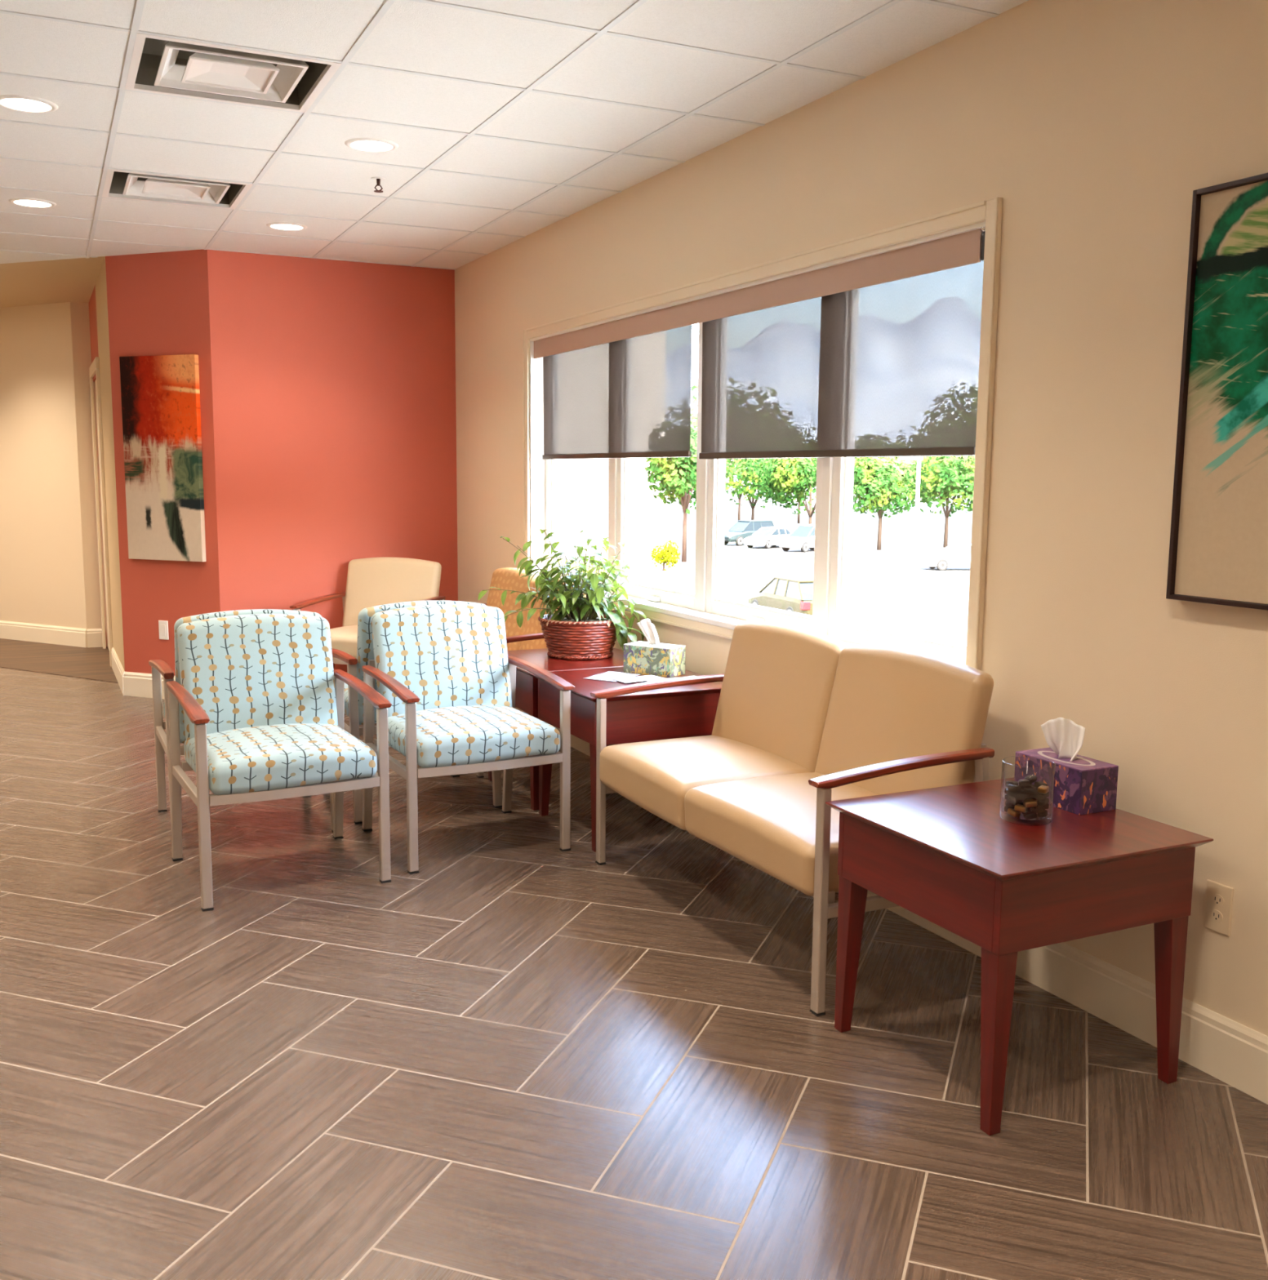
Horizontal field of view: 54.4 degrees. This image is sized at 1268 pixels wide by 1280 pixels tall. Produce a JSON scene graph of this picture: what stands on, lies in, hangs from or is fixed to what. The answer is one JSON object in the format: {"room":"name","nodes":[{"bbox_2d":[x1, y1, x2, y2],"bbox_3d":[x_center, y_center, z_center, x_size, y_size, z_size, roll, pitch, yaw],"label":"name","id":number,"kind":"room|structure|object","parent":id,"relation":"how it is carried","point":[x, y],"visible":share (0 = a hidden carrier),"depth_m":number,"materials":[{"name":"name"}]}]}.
{"room":"hospital interior","nodes":[
{"label":"hospital interior","id":0,"kind":"room"},
{"bbox_2d":[0,302,86,629],"bbox_3d":[-6.085,-1.413,10.617,4.047,2.674,0.112,5,9,28],"label":"wall","id":1,"kind":"structure","parent":0,"point":[42,571],"depth_m":9.83,"materials":[{"name":"beige paint"}]},
{"bbox_2d":[0,620,87,647],"bbox_3d":[-6.126,-0.155,10.730,4.047,0.150,0.016,5,9,28],"label":"baseboard","id":2,"kind":"structure","parent":1,"relation":"attached to","point":[59,635],"depth_m":10.01,"materials":[{"name":"beige paint"}]},
{"bbox_2d":[70,302,107,646],"bbox_3d":[-4.257,-1.273,9.700,0.200,2.674,0.080,-3,9,-26],"label":"wall","id":3,"kind":"structure","parent":0,"point":[79,312],"depth_m":9.63,"materials":[{"name":"beige paint"}]},
{"bbox_2d":[86,628,102,647],"bbox_3d":[-4.278,-0.015,9.811,0.130,0.150,0.016,-3,9,-26],"label":"baseboard","id":4,"kind":"structure","parent":3,"relation":"attached to","point":[94,635],"depth_m":9.80,"materials":[{"name":"beige paint"}]},
{"bbox_2d":[88,257,124,671],"bbox_3d":[-3.668,-1.126,8.647,0.070,2.674,2.348,-3,9,-26],"label":"wall","id":5,"kind":"structure","parent":0,"point":[100,284],"depth_m":8.13,"materials":[{"name":"beige paint"}]},
{"bbox_2d":[88,356,112,666],"bbox_3d":[-3.950,-0.952,9.188,0.058,2.180,1.060,-3,9,-26],"label":"door","id":6,"kind":"structure","parent":5,"relation":"in","point":[94,369],"depth_m":9.37,"materials":[{"name":"beige paint"}]},
{"bbox_2d":[111,647,124,695],"bbox_3d":[-3.459,0.200,8.269,0.016,0.150,1.192,-3,9,-26],"label":"baseboard","id":7,"kind":"structure","parent":5,"relation":"attached to","point":[117,667],"depth_m":8.16,"materials":[{"name":"beige paint"}]},
{"bbox_2d":[105,249,220,675],"bbox_3d":[-2.816,-0.963,7.492,0.765,2.674,0.099,4,8,21],"label":"wall","id":8,"kind":"structure","parent":0,"point":[158,303],"depth_m":7.40,"materials":[{"name":"red paint"}]},
{"bbox_2d":[123,671,175,698],"bbox_3d":[-2.846,0.294,7.607,0.761,0.150,0.016,4,8,21],"label":"baseboard","id":9,"kind":"structure","parent":8,"relation":"attached to","point":[135,684],"depth_m":7.69,"materials":[{"name":"beige paint"}]},
{"bbox_2d":[119,354,206,561],"bbox_3d":[-2.830,-1.087,7.409,0.565,1.215,0.034,3,8,21],"label":"wall art","id":10,"kind":"object","parent":8,"relation":"attached to","point":[160,394],"visible":1,"depth_m":7.38,"materials":[{"name":"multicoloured paint"}]},
{"bbox_2d":[158,620,168,639],"bbox_3d":[-2.893,-0.061,7.583,0.072,0.118,0.008,4,8,21],"label":"wall outlet","id":11,"kind":"object","parent":8,"relation":"attached to","point":[162,624],"visible":1,"depth_m":7.58,"materials":[{"name":"white plastic"}]},
{"bbox_2d":[207,249,457,671],"bbox_3d":[-1.832,-0.979,7.675,1.485,2.674,0.100,-3,9,-26],"label":"wall","id":12,"kind":"structure","parent":0,"point":[334,381],"depth_m":7.55,"materials":[{"name":"red paint"}]},
{"bbox_2d":[0,0,1028,307],"bbox_3d":[-2.587,-1.912,4.330,5.750,0.064,17.350,-3,9,-26],"label":"ceiling","id":13,"kind":"structure","parent":0,"point":[508,120],"depth_m":4.39,"materials":[{"name":"tile"}]},
{"bbox_2d":[0,94,58,113],"bbox_3d":[-2.129,-1.875,4.318,0.208,0.006,0.208,-3,9,-26],"label":"recessed light","id":14,"kind":"object","parent":13,"relation":"in","point":[25,104],"visible":1,"depth_m":4.31,"materials":[{"name":"white ceramic"}]},
{"bbox_2d":[8,197,56,208],"bbox_3d":[-2.888,-2.098,5.924,0.208,0.006,0.208,-3,9,-26],"label":"recessed light","id":15,"kind":"object","parent":13,"relation":"in","point":[29,202],"visible":1,"depth_m":5.91,"materials":[{"name":"white ceramic"}]},
{"bbox_2d":[102,168,253,209],"bbox_3d":[-2.093,-2.108,5.625,0.596,0.115,0.596,-3,8,-25],"label":"ceiling vent","id":16,"kind":"object","parent":13,"relation":"in","point":[121,184],"visible":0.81,"depth_m":5.72,"materials":[{"name":"white metal"}]},
{"bbox_2d":[124,33,342,112],"bbox_3d":[-1.310,-1.881,3.989,0.596,0.115,0.596,-3,8,-25],"label":"ceiling vent","id":17,"kind":"object","parent":13,"relation":"in","point":[162,65],"visible":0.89,"depth_m":4.07,"materials":[{"name":"white metal"}]},
{"bbox_2d":[266,222,306,231],"bbox_3d":[-1.813,-2.158,6.443,0.208,0.006,0.208,-3,9,-26],"label":"recessed light","id":18,"kind":"object","parent":13,"relation":"in","point":[286,226],"visible":1,"depth_m":6.43,"materials":[{"name":"white ceramic"}]},
{"bbox_2d":[344,137,398,152],"bbox_3d":[-1.025,-1.933,4.823,0.208,0.006,0.208,-3,9,-26],"label":"recessed light","id":19,"kind":"object","parent":13,"relation":"in","point":[364,144],"visible":1,"depth_m":4.81,"materials":[{"name":"white ceramic"}]},
{"bbox_2d":[370,177,386,192],"bbox_3d":[-1.115,-1.985,5.384,0.064,0.056,0.064,-3,9,-26],"label":"sprinkler","id":20,"kind":"object","parent":13,"relation":"attached to","point":[378,180],"visible":1,"depth_m":5.38,"materials":[{"name":"silver metal"}]},
{"bbox_2d":[0,638,1267,1279],"bbox_3d":[-2.708,0.779,5.022,5.860,0.123,17.922,-3,9,-26],"label":"floor","id":21,"kind":"structure","parent":0,"point":[514,1055],"depth_m":2.93,"materials":[{"name":"tile"}]},
{"bbox_2d":[148,608,334,832],"bbox_3d":[-1.571,0.291,4.953,0.647,0.888,0.643,-3,9,-26],"label":"armchair","id":22,"kind":"object","parent":21,"relation":"on","point":[159,667],"visible":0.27,"depth_m":4.73,"materials":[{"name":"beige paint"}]},
{"bbox_2d":[166,613,391,911],"bbox_3d":[-1.251,0.380,4.310,0.647,0.888,0.643,-4,9,-29],"label":"armchair","id":23,"kind":"object","parent":21,"relation":"on","point":[260,696],"visible":1,"depth_m":4.34,"materials":[{"name":"blue fabric"}]},
{"bbox_2d":[289,557,444,664],"bbox_3d":[-1.559,-0.031,7.340,0.715,0.888,0.643,3,8,19],"label":"armchair","id":24,"kind":"object","parent":21,"relation":"on","point":[371,581],"visible":0.54,"depth_m":7.48,"materials":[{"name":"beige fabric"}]},
{"bbox_2d":[324,600,502,824],"bbox_3d":[-0.976,0.246,5.328,0.647,0.888,0.643,-3,9,-26],"label":"armchair","id":25,"kind":"object","parent":21,"relation":"on","point":[353,700],"visible":0.2,"depth_m":4.96,"materials":[{"name":"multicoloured fabric"}]},
{"bbox_2d":[361,604,574,874],"bbox_3d":[-0.647,0.334,4.693,0.647,0.888,0.643,-4,9,-28],"label":"armchair","id":26,"kind":"object","parent":21,"relation":"on","point":[446,673],"visible":0.93,"depth_m":4.73,"materials":[{"name":"blue fabric"}]},
{"bbox_2d":[475,567,590,777],"bbox_3d":[-0.753,0.103,6.401,0.643,0.888,1.375,-3,9,-26],"label":"armchair","id":27,"kind":"object","parent":21,"relation":"on","point":[530,635],"visible":0.11,"depth_m":6.55,"materials":[{"name":"orange fabric"}]},
{"bbox_2d":[488,647,650,810],"bbox_3d":[-0.287,0.373,5.528,0.632,0.594,0.630,-3,9,-26],"label":"end table","id":28,"kind":"object","parent":21,"relation":"on","point":[526,685],"visible":0.24,"depth_m":5.25,"materials":[{"name":"brown wood"}]},
{"bbox_2d":[478,525,646,660],"bbox_3d":[-0.284,-0.213,5.489,0.688,0.578,0.600,-4,9,-31],"label":"potted plant","id":29,"kind":"object","parent":28,"relation":"on","point":[583,632],"visible":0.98,"depth_m":5.44,"materials":[{"name":"green plant"}]},
{"bbox_2d":[537,613,616,660],"bbox_3d":[-0.241,-0.018,5.541,0.381,0.176,0.381,-3,9,-26],"label":"basket","id":30,"kind":"object","parent":29,"relation":"attached to","point":[571,636],"depth_m":5.41,"materials":[{"name":"brown wicker"}]},
{"bbox_2d":[529,666,722,852],"bbox_3d":[-0.009,0.452,4.962,0.632,0.594,0.630,-3,9,-26],"label":"end table","id":31,"kind":"object","parent":21,"relation":"on","point":[686,710],"visible":0.51,"depth_m":4.70,"materials":[{"name":"brown wood"}]},
{"bbox_2d":[583,671,639,681],"bbox_3d":[-0.088,0.146,4.977,0.150,0.002,0.210,5,9,28],"label":"brochure","id":32,"kind":"object","parent":31,"relation":"on","point":[606,676],"visible":1,"depth_m":4.98,"materials":[{"name":"white paper"}]},
{"bbox_2d":[609,674,664,683],"bbox_3d":[0.019,0.154,4.907,0.200,0.002,0.110,-5,9,-34],"label":"brochure","id":33,"kind":"object","parent":31,"relation":"on","point":[637,678],"visible":1,"depth_m":4.91,"materials":[{"name":"white paper"}]},
{"bbox_2d":[623,618,685,677],"bbox_3d":[0.084,0.026,5.067,0.228,0.223,0.118,6,9,34],"label":"tissue box","id":34,"kind":"object","parent":31,"relation":"on","point":[652,657],"visible":1,"depth_m":5.03,"materials":[{"name":"green"}]},
{"bbox_2d":[644,675,693,681],"bbox_3d":[0.175,0.159,4.860,0.240,0.002,0.130,-4,9,-31],"label":"brochure","id":35,"kind":"object","parent":31,"relation":"on","point":[687,676],"visible":0.18,"depth_m":4.88,"materials":[{"name":"white paper"}]},
{"bbox_2d":[590,621,994,1016],"bbox_3d":[0.434,0.446,3.935,0.643,0.888,1.443,-3,9,-26],"label":"loveseat","id":36,"kind":"object","parent":21,"relation":"on","point":[805,719],"visible":0.79,"depth_m":3.77,"materials":[{"name":"beige leather"}]},
{"bbox_2d":[825,777,1213,1135],"bbox_3d":[0.899,0.724,2.998,0.628,0.594,0.634,-3,9,-26],"label":"end table","id":37,"kind":"object","parent":21,"relation":"on","point":[947,856],"visible":0.89,"depth_m":2.79,"materials":[{"name":"brown wood"}]},
{"bbox_2d":[999,755,1055,826],"bbox_3d":[0.940,0.360,2.948,0.122,0.142,0.122,-3,9,-26],"label":"glass jar","id":38,"kind":"object","parent":37,"relation":"on","point":[1010,815],"visible":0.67,"depth_m":2.93,"materials":[{"name":"clear glass"}]},
{"bbox_2d":[1004,800,1014,808],"bbox_3d":[0.902,0.394,2.957,0.022,0.016,0.028,2,8,11],"label":"candy","id":39,"kind":"object","parent":38,"relation":"in","point":[1007,805],"visible":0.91,"depth_m":2.94,"materials":[{"name":"black food"}]},
{"bbox_2d":[1004,787,1016,796],"bbox_3d":[0.902,0.364,2.954,0.022,0.016,0.029,0,8,-2],"label":"candy","id":40,"kind":"object","parent":38,"relation":"in","point":[1009,793],"visible":0.82,"depth_m":2.94,"materials":[{"name":"black food"}]},
{"bbox_2d":[1005,780,1017,786],"bbox_3d":[0.911,0.347,2.971,0.021,0.016,0.029,8,11,43],"label":"candy","id":41,"kind":"object","parent":38,"relation":"in","point":[1011,782],"visible":0.73,"depth_m":2.96,"materials":[{"name":"black food"}]},
{"bbox_2d":[1006,808,1020,817],"bbox_3d":[0.905,0.411,2.938,0.022,0.018,0.029,-3,8,-23],"label":"candy","id":42,"kind":"object","parent":38,"relation":"in","point":[1012,812],"visible":1,"depth_m":2.93,"materials":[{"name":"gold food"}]},
{"bbox_2d":[1007,796,1020,804],"bbox_3d":[0.905,0.382,2.936,0.021,0.018,0.029,-3,8,-23],"label":"candy","id":43,"kind":"object","parent":38,"relation":"in","point":[1010,799],"visible":0.99,"depth_m":2.92,"materials":[{"name":"brown food"}]},
{"bbox_2d":[1007,783,1021,791],"bbox_3d":[0.904,0.352,2.933,0.022,0.017,0.029,-3,8,-22],"label":"candy","id":44,"kind":"object","parent":38,"relation":"in","point":[1013,788],"visible":1,"depth_m":2.92,"materials":[{"name":"black food"}]},
{"bbox_2d":[1013,792,1027,799],"bbox_3d":[0.916,0.369,2.919,0.029,0.017,0.021,6,9,33],"label":"candy","id":45,"kind":"object","parent":38,"relation":"in","point":[1017,795],"visible":1,"depth_m":2.91,"materials":[{"name":"brown food"}]},
{"bbox_2d":[1013,804,1028,813],"bbox_3d":[0.918,0.399,2.922,0.029,0.015,0.021,7,10,40],"label":"candy","id":46,"kind":"object","parent":38,"relation":"in","point":[1018,807],"visible":1,"depth_m":2.91,"materials":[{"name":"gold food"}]},
{"bbox_2d":[1018,778,1030,786],"bbox_3d":[0.926,0.339,2.925,0.021,0.017,0.029,1,8,4],"label":"candy","id":47,"kind":"object","parent":38,"relation":"in","point":[1024,782],"visible":1,"depth_m":2.91,"materials":[{"name":"brown food"}]},
{"bbox_2d":[1020,783,1034,789],"bbox_3d":[0.940,0.351,2.947,0.029,0.016,0.021,8,11,44],"label":"candy","id":48,"kind":"object","parent":38,"relation":"in","point":[1030,785],"visible":0.41,"depth_m":2.94,"materials":[{"name":"black food"}]},
{"bbox_2d":[1022,811,1036,819],"bbox_3d":[0.937,0.415,2.917,0.029,0.018,0.021,0,8,-2],"label":"candy","id":49,"kind":"object","parent":38,"relation":"in","point":[1028,815],"visible":1,"depth_m":2.91,"materials":[{"name":"black food"}]},
{"bbox_2d":[1022,798,1036,807],"bbox_3d":[0.935,0.385,2.913,0.029,0.019,0.022,0,8,0],"label":"candy","id":50,"kind":"object","parent":38,"relation":"in","point":[1031,802],"visible":1,"depth_m":2.90,"materials":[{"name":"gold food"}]},
{"bbox_2d":[1023,786,1035,795],"bbox_3d":[0.934,0.356,2.909,0.029,0.015,0.021,3,8,18],"label":"candy","id":51,"kind":"object","parent":38,"relation":"in","point":[1027,790],"visible":1,"depth_m":2.90,"materials":[{"name":"black food"}]},
{"bbox_2d":[1024,774,1036,782],"bbox_3d":[0.952,0.334,2.962,0.021,0.016,0.029,8,11,44],"label":"candy","id":52,"kind":"object","parent":38,"relation":"in","point":[1032,779],"visible":0.84,"depth_m":2.95,"materials":[{"name":"black food"}]},
{"bbox_2d":[1031,804,1044,813],"bbox_3d":[0.956,0.400,2.918,0.029,0.016,0.022,-3,8,-25],"label":"candy","id":53,"kind":"object","parent":38,"relation":"in","point":[1037,809],"visible":1,"depth_m":2.91,"materials":[{"name":"brown food"}]},
{"bbox_2d":[1031,793,1044,799],"bbox_3d":[0.955,0.370,2.913,0.029,0.018,0.021,-4,9,-31],"label":"candy","id":54,"kind":"object","parent":38,"relation":"in","point":[1037,796],"visible":1,"depth_m":2.90,"materials":[{"name":"black food"}]},
{"bbox_2d":[1034,781,1047,787],"bbox_3d":[0.976,0.349,2.960,0.021,0.016,0.029,-2,8,-20],"label":"candy","id":55,"kind":"object","parent":38,"relation":"in","point":[1037,784],"visible":0.66,"depth_m":2.96,"materials":[{"name":"black food"}]},
{"bbox_2d":[1036,809,1047,817],"bbox_3d":[0.972,0.413,2.933,0.022,0.018,0.029,4,9,26],"label":"candy","id":56,"kind":"object","parent":38,"relation":"in","point":[1044,814],"visible":0.85,"depth_m":2.92,"materials":[{"name":"brown food"}]},
{"bbox_2d":[1036,797,1048,806],"bbox_3d":[0.971,0.384,2.928,0.022,0.019,0.029,7,10,38],"label":"candy","id":57,"kind":"object","parent":38,"relation":"in","point":[1041,802],"visible":0.88,"depth_m":2.92,"materials":[{"name":"brown food"}]},
{"bbox_2d":[1037,785,1048,793],"bbox_3d":[0.970,0.354,2.923,0.021,0.015,0.029,6,9,35],"label":"candy","id":58,"kind":"object","parent":38,"relation":"in","point":[1042,788],"visible":1,"depth_m":2.91,"materials":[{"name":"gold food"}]},
{"bbox_2d":[1038,791,1048,796],"bbox_3d":[0.978,0.366,2.943,0.021,0.017,0.029,2,8,11],"label":"candy","id":59,"kind":"object","parent":38,"relation":"in","point":[1046,794],"visible":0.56,"depth_m":2.93,"materials":[{"name":"brown food"}]},
{"bbox_2d":[1013,717,1118,815],"bbox_3d":[1.088,0.302,3.109,0.122,0.217,0.226,-3,9,-26],"label":"tissue box","id":60,"kind":"object","parent":37,"relation":"on","point":[1083,785],"visible":0.98,"depth_m":3.06,"materials":[{"name":"purple cardboard"}]},
{"bbox_2d":[454,0,1267,1035],"bbox_3d":[1.355,-0.326,3.037,0.160,2.674,11.310,-3,9,-26],"label":"wall","id":61,"kind":"structure","parent":0,"point":[1095,125],"depth_m":3.26,"materials":[{"name":"beige paint"}]},
{"bbox_2d":[522,196,1002,670],"bbox_3d":[0.274,-0.761,5.196,0.177,1.414,3.694,-3,9,-26],"label":"window","id":62,"kind":"structure","parent":61,"relation":"in","point":[705,611],"depth_m":4.53,"materials":[{"name":"beige paint"}]},
{"bbox_2d":[542,324,692,459],"bbox_3d":[-0.126,-1.188,5.926,0.040,0.625,1.675,-3,9,-26],"label":"roller shade","id":63,"kind":"object","parent":62,"relation":"attached to","point":[630,397],"visible":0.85,"depth_m":5.79,"materials":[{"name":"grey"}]},
{"bbox_2d":[533,226,985,359],"bbox_3d":[0.255,-1.356,5.105,0.080,0.104,3.559,-3,9,-26],"label":"fascia","id":64,"kind":"object","parent":62,"relation":"attached to","point":[966,248],"visible":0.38,"depth_m":4.41,"materials":[{"name":"beige"}]},
{"bbox_2d":[698,260,983,459],"bbox_3d":[0.646,-0.965,4.351,0.040,0.635,1.680,-3,9,-26],"label":"roller shade","id":65,"kind":"object","parent":62,"relation":"attached to","point":[891,368],"visible":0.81,"depth_m":4.17,"materials":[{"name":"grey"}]},
{"bbox_2d":[515,707,1267,1104],"bbox_3d":[1.265,0.929,3.167,0.016,0.150,11.110,-3,9,-26],"label":"baseboard","id":66,"kind":"structure","parent":61,"relation":"attached to","point":[1235,1054],"depth_m":3.14,"materials":[{"name":"beige paint"}]},
{"bbox_2d":[1165,173,1267,610],"bbox_3d":[1.500,-0.508,2.480,0.040,0.940,0.940,-3,9,-26],"label":"wall art","id":67,"kind":"object","parent":61,"relation":"attached to","point":[1218,545],"visible":1,"depth_m":2.79,"materials":[{"name":"green paint"}]},
{"bbox_2d":[1203,879,1233,936],"bbox_3d":[1.377,0.631,2.908,0.008,0.118,0.072,-3,9,-26],"label":"wall outlet","id":68,"kind":"object","parent":61,"relation":"attached to","point":[1219,897],"visible":1,"depth_m":2.90,"materials":[{"name":"beige plastic"}]},
{"bbox_2d":[1209,909,1222,921],"bbox_3d":[1.374,0.651,2.910,0.002,0.028,0.033,-3,9,-26],"label":"socket","id":69,"kind":"object","parent":68,"relation":"attached to","point":[1215,915],"depth_m":2.91,"materials":[{"name":"beige plastic"}]},
{"bbox_2d":[1211,893,1223,906],"bbox_3d":[1.375,0.612,2.904,0.002,0.028,0.033,-3,9,-26],"label":"socket","id":70,"kind":"object","parent":68,"relation":"attached to","point":[1217,900],"depth_m":2.90,"materials":[{"name":"beige plastic"}]},
{"label":"outside","id":71,"kind":"structure","parent":0,"visible":0},
{"bbox_2d":[557,488,969,644],"bbox_3d":[4.426,-20.329,190.120,470.000,0.001,500.000,-3,9,-26],"label":"ground","id":72,"kind":"structure","parent":71,"point":[880,597],"depth_m":65.99,"materials":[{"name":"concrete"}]},
{"bbox_2d":[557,559,645,573],"bbox_3d":[-8.595,-4.191,69.610,12.400,0.080,16.600,-3,9,-26],"label":"grass patch","id":73,"kind":"structure","parent":72,"relation":"on","point":[573,565],"depth_m":68.81,"materials":[{"name":"green plant"}]},
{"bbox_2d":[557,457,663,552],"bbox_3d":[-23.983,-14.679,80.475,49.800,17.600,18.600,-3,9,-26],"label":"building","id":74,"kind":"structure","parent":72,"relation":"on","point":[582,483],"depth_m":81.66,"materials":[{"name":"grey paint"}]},
{"bbox_2d":[647,539,680,570],"bbox_3d":[1.651,-4.593,66.972,1.871,1.663,1.940,-3,9,-26],"label":"shrub","id":75,"kind":"object","parent":72,"relation":"on","point":[669,551],"visible":1,"depth_m":66.53,"materials":[{"name":"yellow plant"}]},
{"bbox_2d":[643,426,697,561],"bbox_3d":[2.888,-8.786,73.440,4.667,8.268,4.501,0,8,-5],"label":"tree","id":76,"kind":"object","parent":72,"relation":"on","point":[676,475],"visible":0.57,"depth_m":72.64,"materials":[{"name":"green plant"}]},
{"bbox_2d":[690,411,738,479],"bbox_3d":[8.971,-23.066,157.902,11.973,14.117,11.679,-3,9,-26],"label":"tree","id":77,"kind":"object","parent":72,"relation":"on","point":[692,412],"visible":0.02,"depth_m":155.79,"materials":[{"name":"green plant"}]},
{"bbox_2d":[690,382,789,520],"bbox_3d":[10.300,-18.211,119.845,12.514,14.681,11.230,-3,9,-26],"label":"tree","id":78,"kind":"object","parent":72,"relation":"on","point":[694,423],"visible":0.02,"depth_m":119.58,"materials":[{"name":"green plant"}]},
{"bbox_2d":[724,520,774,546],"bbox_3d":[8.451,-8.031,92.374,4.720,1.805,1.920,-5,9,-36],"label":"car","id":79,"kind":"object","parent":72,"relation":"on","point":[740,530],"visible":0.49,"depth_m":91.56,"materials":[{"name":"white paint"}]},
{"bbox_2d":[724,457,795,519],"bbox_3d":[10.396,-13.497,106.691,9.197,8.855,9.140,-3,9,-26],"label":"tree","id":80,"kind":"object","parent":72,"relation":"on","point":[752,476],"visible":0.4,"depth_m":103.98,"materials":[{"name":"green plant"}]},
{"bbox_2d":[742,526,791,548],"bbox_3d":[9.923,-7.418,89.264,1.820,1.445,4.620,8,11,44],"label":"car","id":81,"kind":"object","parent":72,"relation":"on","point":[766,537],"visible":0.8,"depth_m":88.29,"materials":[{"name":"grey paint"}]},
{"bbox_2d":[747,575,813,615],"bbox_3d":[5.812,-1.518,44.808,1.820,1.555,4.420,-3,8,-22],"label":"car","id":82,"kind":"object","parent":72,"relation":"on","point":[789,593],"visible":0.58,"depth_m":43.74,"materials":[{"name":"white metal"}]},
{"bbox_2d":[800,601,810,609],"bbox_3d":[5.923,-1.185,42.626,0.270,0.280,0.240,-3,8,-22],"label":"tail light","id":83,"kind":"object","parent":82,"relation":"attached to","point":[803,605],"depth_m":42.53,"materials":[{"name":"red"}]},
{"bbox_2d":[749,457,816,523],"bbox_3d":[17.740,-18.263,133.478,13.084,11.274,11.473,-3,9,-26],"label":"tree","id":84,"kind":"object","parent":72,"relation":"on","point":[810,459],"visible":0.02,"depth_m":133.98,"materials":[{"name":"green plant"}]},
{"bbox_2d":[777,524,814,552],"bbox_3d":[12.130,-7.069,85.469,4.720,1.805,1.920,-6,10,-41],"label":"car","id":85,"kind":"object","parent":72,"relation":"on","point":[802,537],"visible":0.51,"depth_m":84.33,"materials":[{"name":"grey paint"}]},
{"bbox_2d":[757,457,854,524],"bbox_3d":[13.433,-11.088,95.434,7.475,7.140,7.389,-3,9,-26],"label":"tree","id":86,"kind":"object","parent":72,"relation":"on","point":[777,480],"visible":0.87,"depth_m":94.01,"materials":[{"name":"green plant"}]},
{"bbox_2d":[852,456,915,550],"bbox_3d":[17.199,-9.669,86.785,4.999,6.702,4.872,-3,9,-26],"label":"tree","id":87,"kind":"object","parent":72,"relation":"on","point":[883,486],"visible":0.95,"depth_m":85.68,"materials":[{"name":"green plant"}]},
{"bbox_2d":[853,456,950,505],"bbox_3d":[26.110,-15.889,121.907,12.531,9.804,13.730,-3,9,-26],"label":"tree","id":88,"kind":"object","parent":72,"relation":"on","point":[906,464],"visible":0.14,"depth_m":119.16,"materials":[{"name":"green plant"}]},
{"bbox_2d":[851,503,972,543],"bbox_3d":[23.366,-9.252,98.293,8.266,2.900,13.161,-3,9,-26],"label":"wall","id":89,"kind":"structure","parent":72,"relation":"on","point":[900,526],"depth_m":98.62,"materials":[{"name":"grey concrete"}]},
{"bbox_2d":[901,456,923,589],"bbox_3d":[12.836,-5.415,57.164,1.150,6.100,0.500,-3,9,-26],"label":"light pole","id":90,"kind":"object","parent":72,"relation":"on","point":[913,582],"visible":1,"depth_m":57.27,"materials":[{"name":"white metal"}]},
{"bbox_2d":[905,455,974,547],"bbox_3d":[23.048,-10.485,90.301,6.676,7.481,6.481,-3,9,-26],"label":"tree","id":91,"kind":"object","parent":72,"relation":"on","point":[955,479],"visible":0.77,"depth_m":88.64,"materials":[{"name":"green plant"}]},
{"bbox_2d":[912,455,974,501],"bbox_3d":[30.225,-15.733,107.056,12.194,13.529,13.327,-3,9,-26],"label":"tree","id":92,"kind":"object","parent":72,"relation":"on","point":[965,457],"visible":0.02,"depth_m":106.79,"materials":[{"name":"green plant"}]},
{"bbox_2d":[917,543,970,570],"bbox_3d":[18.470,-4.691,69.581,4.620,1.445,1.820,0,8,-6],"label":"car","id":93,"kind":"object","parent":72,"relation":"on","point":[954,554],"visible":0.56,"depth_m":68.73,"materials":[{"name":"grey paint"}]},
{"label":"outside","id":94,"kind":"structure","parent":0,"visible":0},
{"bbox_2d":[690,342,967,488],"bbox_3d":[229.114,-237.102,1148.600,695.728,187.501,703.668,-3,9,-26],"label":"hillside","id":95,"kind":"structure","parent":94,"point":[694,344],"depth_m":1111.14,"materials":[{"name":"white"}]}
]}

